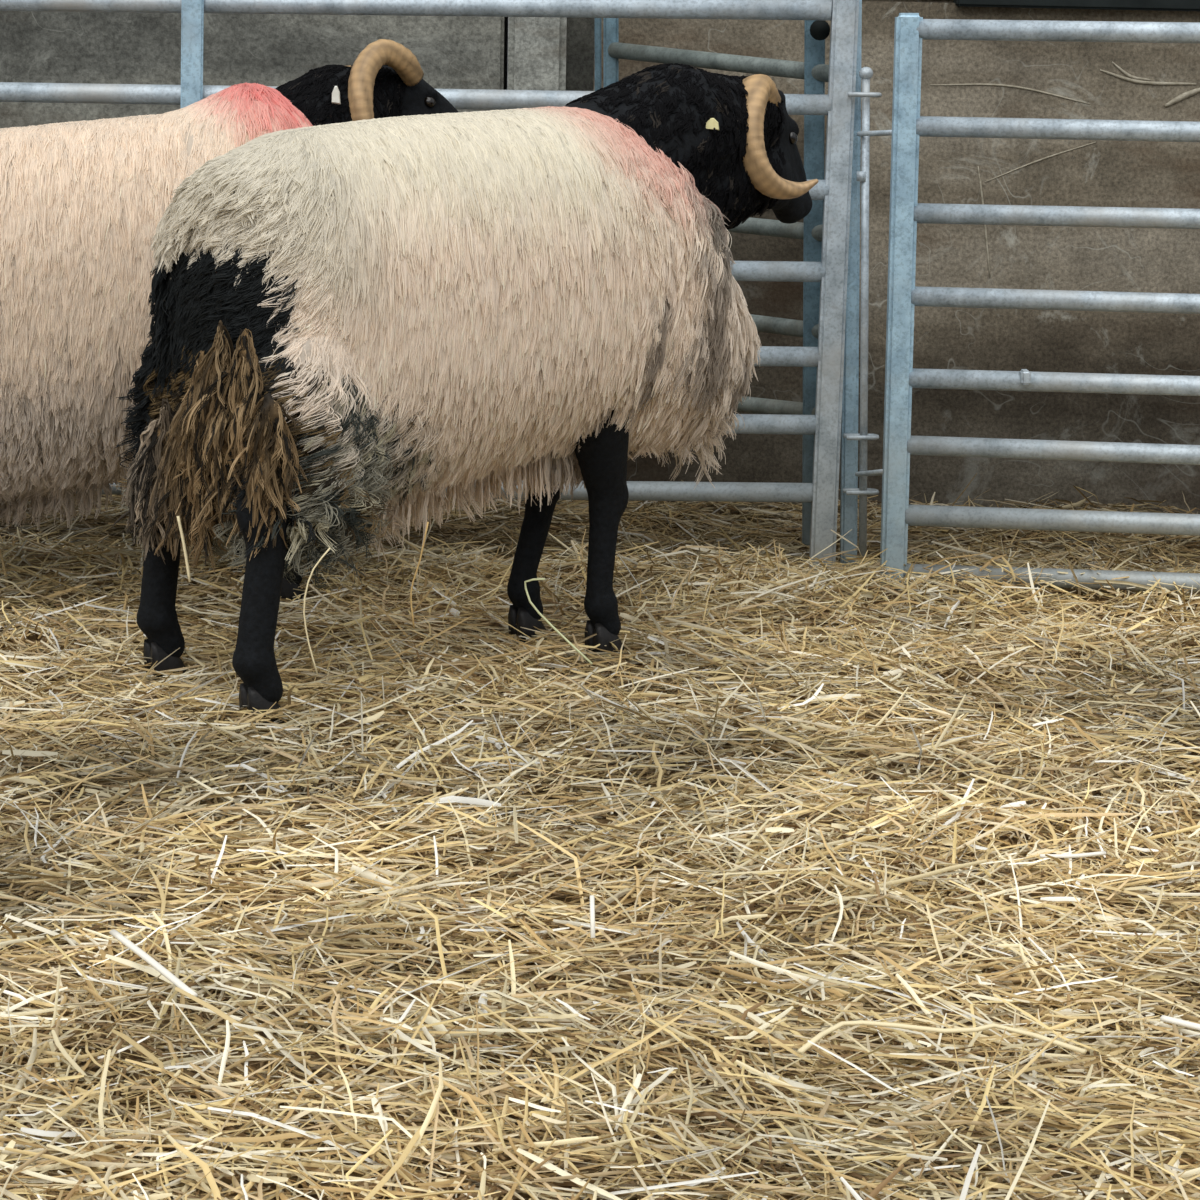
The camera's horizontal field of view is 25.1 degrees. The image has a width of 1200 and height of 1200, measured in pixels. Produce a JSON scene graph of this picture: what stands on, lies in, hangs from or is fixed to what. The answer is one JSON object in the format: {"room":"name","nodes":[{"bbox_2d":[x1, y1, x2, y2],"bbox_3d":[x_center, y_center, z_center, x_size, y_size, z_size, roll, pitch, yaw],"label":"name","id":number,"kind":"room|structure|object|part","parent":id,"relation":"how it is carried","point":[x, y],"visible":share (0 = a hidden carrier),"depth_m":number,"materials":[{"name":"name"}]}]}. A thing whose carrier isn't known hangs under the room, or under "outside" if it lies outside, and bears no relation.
{"room":"farm building","nodes":[
{"label":"farm building","id":0,"kind":"room"},
{"bbox_2d":[508,17,567,503],"bbox_3d":[-0.109,-1.119,4.865,0.103,1.950,0.220,1,12,0],"label":"wall pier","id":1,"kind":"object","parent":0,"point":[537,46],"depth_m":4.79,"materials":[{"name":"concrete"}]},
{"bbox_2d":[566,18,594,503],"bbox_3d":[-0.032,-1.141,4.982,0.090,1.950,0.180,1,12,0],"label":"wall","id":2,"kind":"structure","parent":0,"point":[581,31],"depth_m":4.92,"materials":[{"name":"concrete"}]},
{"bbox_2d":[0,0,1199,513],"bbox_3d":[0.023,-1.117,4.871,6.400,1.950,0.206,1,12,0],"label":"wall","id":3,"kind":"structure","parent":0,"point":[960,78],"depth_m":4.85,"materials":[{"name":"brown concrete"}]},
{"bbox_2d":[953,0,1199,11],"bbox_3d":[1.927,-1.108,4.776,2.593,0.166,0.080,1,12,0],"label":"trim","id":4,"kind":"structure","parent":3,"relation":"on","point":[1151,5],"depth_m":4.75,"materials":[{"name":"metal"}]},
{"bbox_3d":[-0.007,0.332,2.979,6.800,0.100,4.900,1,12,0],"label":"floor","id":5,"kind":"structure","parent":0,"visible":0},
{"bbox_2d":[0,473,1199,1199],"bbox_3d":[-0.004,0.186,2.998,4.800,0.136,3.995,1,12,0],"label":"bedding","id":6,"kind":"object","parent":5,"relation":"on","point":[799,801],"visible":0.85,"depth_m":2.71,"materials":[{"name":"beige plant"}]},
{"bbox_2d":[109,929,197,996],"bbox_3d":[-0.388,0.315,2.343,0.008,0.005,0.187,-6,14,-31],"label":"stalk","id":7,"kind":"object","parent":6,"relation":"on","point":[167,974],"visible":0.99,"depth_m":2.34,"materials":[{"name":"beige plant"}]},
{"bbox_2d":[0,39,457,606],"bbox_3d":[-0.620,-0.410,3.982,0.937,0.829,0.417,-2,12,-17],"label":"sheep","id":8,"kind":"object","parent":6,"relation":"on","point":[83,203],"visible":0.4,"depth_m":3.78},
{"bbox_2d":[0,0,881,570],"bbox_3d":[-0.801,-0.538,4.402,2.529,0.944,0.054,3,12,9],"label":"metal hurdle","id":9,"kind":"object","parent":6,"relation":"on","point":[838,105],"visible":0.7,"depth_m":4.24,"materials":[{"name":"metal"}]},
{"bbox_3d":[-0.810,-0.816,4.352,2.367,0.052,0.032,3,12,9],"label":"rail","id":10,"kind":"part","parent":9,"relation":"part of","materials":[{"name":"metal"}]},
{"bbox_3d":[-0.804,-0.958,4.323,2.351,0.050,0.032,3,12,9],"label":"rail","id":11,"kind":"part","parent":9,"relation":"part of","materials":[{"name":"metal"}]},
{"bbox_3d":[-0.834,-0.191,4.482,2.435,0.117,0.032,3,12,9],"label":"rail","id":12,"kind":"part","parent":9,"relation":"part of","materials":[{"name":"metal"}]},
{"bbox_3d":[-0.829,-0.304,4.459,2.422,0.103,0.032,3,12,9],"label":"rail","id":13,"kind":"part","parent":9,"relation":"part of","materials":[{"name":"metal"}]},
{"bbox_3d":[-0.820,-0.550,4.408,2.396,0.082,0.032,3,12,9],"label":"rail","id":14,"kind":"part","parent":9,"relation":"part of","materials":[{"name":"metal"}]},
{"bbox_3d":[-0.825,-0.414,4.436,2.410,0.094,0.032,3,12,9],"label":"rail","id":15,"kind":"part","parent":9,"relation":"part of","materials":[{"name":"metal"}]},
{"bbox_3d":[-0.815,-0.682,4.380,2.381,0.067,0.032,3,12,9],"label":"rail","id":16,"kind":"part","parent":9,"relation":"part of","materials":[{"name":"metal"}]},
{"bbox_3d":[0.365,-0.482,4.229,0.043,0.935,0.036,1,12,0],"label":"post","id":17,"kind":"part","parent":9,"relation":"part of","materials":[{"name":"metal"}]},
{"bbox_2d":[856,67,872,568],"bbox_3d":[0.412,-0.422,4.231,0.044,0.811,0.022,1,12,0],"label":"pin","id":18,"kind":"object","parent":9,"relation":"attached to","point":[865,73],"visible":0.98,"depth_m":4.22,"materials":[{"name":"metal"}]},
{"bbox_2d":[112,63,818,725],"bbox_3d":[-0.109,-0.311,3.624,1.032,0.801,0.410,-6,14,-33],"label":"sheep","id":19,"kind":"object","parent":6,"relation":"on","point":[357,323],"visible":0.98,"depth_m":3.39},
{"bbox_2d":[177,516,190,581],"bbox_3d":[-0.512,-0.063,3.324,0.023,0.082,0.005,9,14,32],"label":"stalk","id":20,"kind":"object","parent":19,"relation":"hanging from","point":[178,517],"visible":1,"depth_m":3.32,"materials":[{"name":"beige plant"}]},
{"bbox_2d":[303,548,330,675],"bbox_3d":[-0.338,0.015,3.225,0.033,0.156,0.010,-2,12,-13],"label":"stalk","id":21,"kind":"object","parent":19,"relation":"hanging from","point":[325,553],"visible":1,"depth_m":3.22,"materials":[{"name":"beige plant"}]},
{"bbox_2d":[410,522,428,627],"bbox_3d":[-0.225,-0.031,3.365,0.023,0.135,0.003,1,12,0],"label":"stalk","id":22,"kind":"object","parent":19,"relation":"hanging from","point":[427,522],"visible":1,"depth_m":3.36,"materials":[{"name":"beige plant"}]},
{"bbox_2d":[524,578,592,664],"bbox_3d":[-0.056,0.028,3.539,0.027,0.098,0.123,-8,15,-38],"label":"stalk","id":23,"kind":"object","parent":6,"relation":"on","point":[533,579],"visible":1,"depth_m":3.54,"materials":[{"name":"beige plant"}]},
{"bbox_2d":[590,895,594,938],"bbox_3d":[-0.007,0.290,2.468,0.004,0.032,0.033,1,12,-3],"label":"stalk","id":24,"kind":"object","parent":6,"relation":"on","point":[592,899],"visible":1,"depth_m":2.47,"materials":[{"name":"beige plant"}]},
{"bbox_2d":[595,0,861,570],"bbox_3d":[0.183,-0.541,4.504,0.086,0.949,0.702,-8,15,-37],"label":"metal hurdle","id":25,"kind":"object","parent":6,"relation":"on","point":[814,71],"visible":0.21,"depth_m":4.32,"materials":[{"name":"metal"}]},
{"bbox_3d":[0.019,-0.598,4.717,0.046,0.930,0.030,1,12,0],"label":"post","id":26,"kind":"part","parent":25,"relation":"part of","materials":[{"name":"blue metal"}]},
{"bbox_3d":[0.201,-0.882,4.427,0.027,0.056,0.560,-8,15,-39],"label":"rail","id":27,"kind":"part","parent":25,"relation":"part of","materials":[{"name":"metal"}]},
{"bbox_3d":[0.206,-0.333,4.541,0.027,0.049,0.565,-9,15,-39],"label":"rail","id":28,"kind":"part","parent":25,"relation":"part of","materials":[{"name":"metal"}]},
{"bbox_3d":[0.203,-0.626,4.481,0.027,0.029,0.561,-8,15,-39],"label":"rail","id":29,"kind":"part","parent":25,"relation":"part of","materials":[{"name":"metal"}]},
{"bbox_3d":[0.205,-0.470,4.513,0.027,0.030,0.563,-9,15,-39],"label":"rail","id":30,"kind":"part","parent":25,"relation":"part of","materials":[{"name":"metal"}]},
{"bbox_3d":[0.396,-0.483,4.264,0.055,0.942,0.030,1,12,0],"label":"post","id":31,"kind":"part","parent":25,"relation":"part of","materials":[{"name":"metal"}]},
{"bbox_2d":[797,1020,1086,1053],"bbox_3d":[0.276,0.358,2.202,0.236,0.004,0.074,1,12,0],"label":"stalk","id":32,"kind":"object","parent":6,"relation":"on","point":[831,1029],"visible":0.98,"depth_m":2.22,"materials":[{"name":"beige plant"}]},
{"bbox_2d":[855,13,1199,592],"bbox_3d":[1.201,-0.416,3.965,1.700,0.931,0.156,4,12,14],"label":"metal gate","id":33,"kind":"object","parent":6,"relation":"on","point":[911,29],"visible":0.96,"depth_m":4.05,"materials":[{"name":"metal"}]},
{"bbox_3d":[0.456,-0.436,4.095,0.052,0.887,0.036,1,12,0],"label":"post","id":34,"kind":"part","parent":33,"relation":"part of","materials":[{"name":"metal"}]},
{"bbox_3d":[1.217,-0.015,4.040,1.517,0.063,0.030,3,12,10],"label":"rail","id":35,"kind":"part","parent":33,"relation":"part of","materials":[{"name":"metal"}]},
{"bbox_3d":[1.212,-0.101,4.022,1.510,0.060,0.033,3,12,10],"label":"rail","id":36,"kind":"part","parent":33,"relation":"part of","materials":[{"name":"metal"}]},
{"bbox_3d":[1.205,-0.204,4.001,1.503,0.050,0.030,3,12,10],"label":"rail","id":37,"kind":"part","parent":33,"relation":"part of","materials":[{"name":"metal"}]},
{"bbox_3d":[1.199,-0.307,3.979,1.495,0.053,0.030,3,12,10],"label":"rail","id":38,"kind":"part","parent":33,"relation":"part of","materials":[{"name":"metal"}]},
{"bbox_3d":[1.192,-0.425,3.955,1.486,0.045,0.030,3,12,10],"label":"rail","id":39,"kind":"part","parent":33,"relation":"part of","materials":[{"name":"metal"}]},
{"bbox_3d":[1.184,-0.548,3.929,1.477,0.047,0.030,3,12,10],"label":"rail","id":40,"kind":"part","parent":33,"relation":"part of","materials":[{"name":"metal"}]},
{"bbox_3d":[1.177,-0.670,3.904,1.468,0.039,0.030,3,12,10],"label":"rail","id":41,"kind":"part","parent":33,"relation":"part of","materials":[{"name":"metal"}]},
{"bbox_3d":[1.168,-0.810,3.875,1.457,0.039,0.030,3,12,11],"label":"rail","id":42,"kind":"part","parent":33,"relation":"part of","materials":[{"name":"metal"}]},
{"bbox_2d":[1039,851,1105,857],"bbox_3d":[0.476,0.256,2.712,0.070,0.004,0.010,-1,12,-12],"label":"stalk","id":43,"kind":"object","parent":6,"relation":"on","point":[1090,854],"visible":1,"depth_m":2.71,"materials":[{"name":"beige plant"}]},
{"bbox_2d":[1160,1015,1199,1030],"bbox_3d":[0.489,0.353,2.247,0.048,0.005,0.008,10,14,35],"label":"stalk","id":44,"kind":"object","parent":6,"relation":"on","point":[1179,1022],"visible":1,"depth_m":2.25,"materials":[{"name":"beige plant"}]}
]}

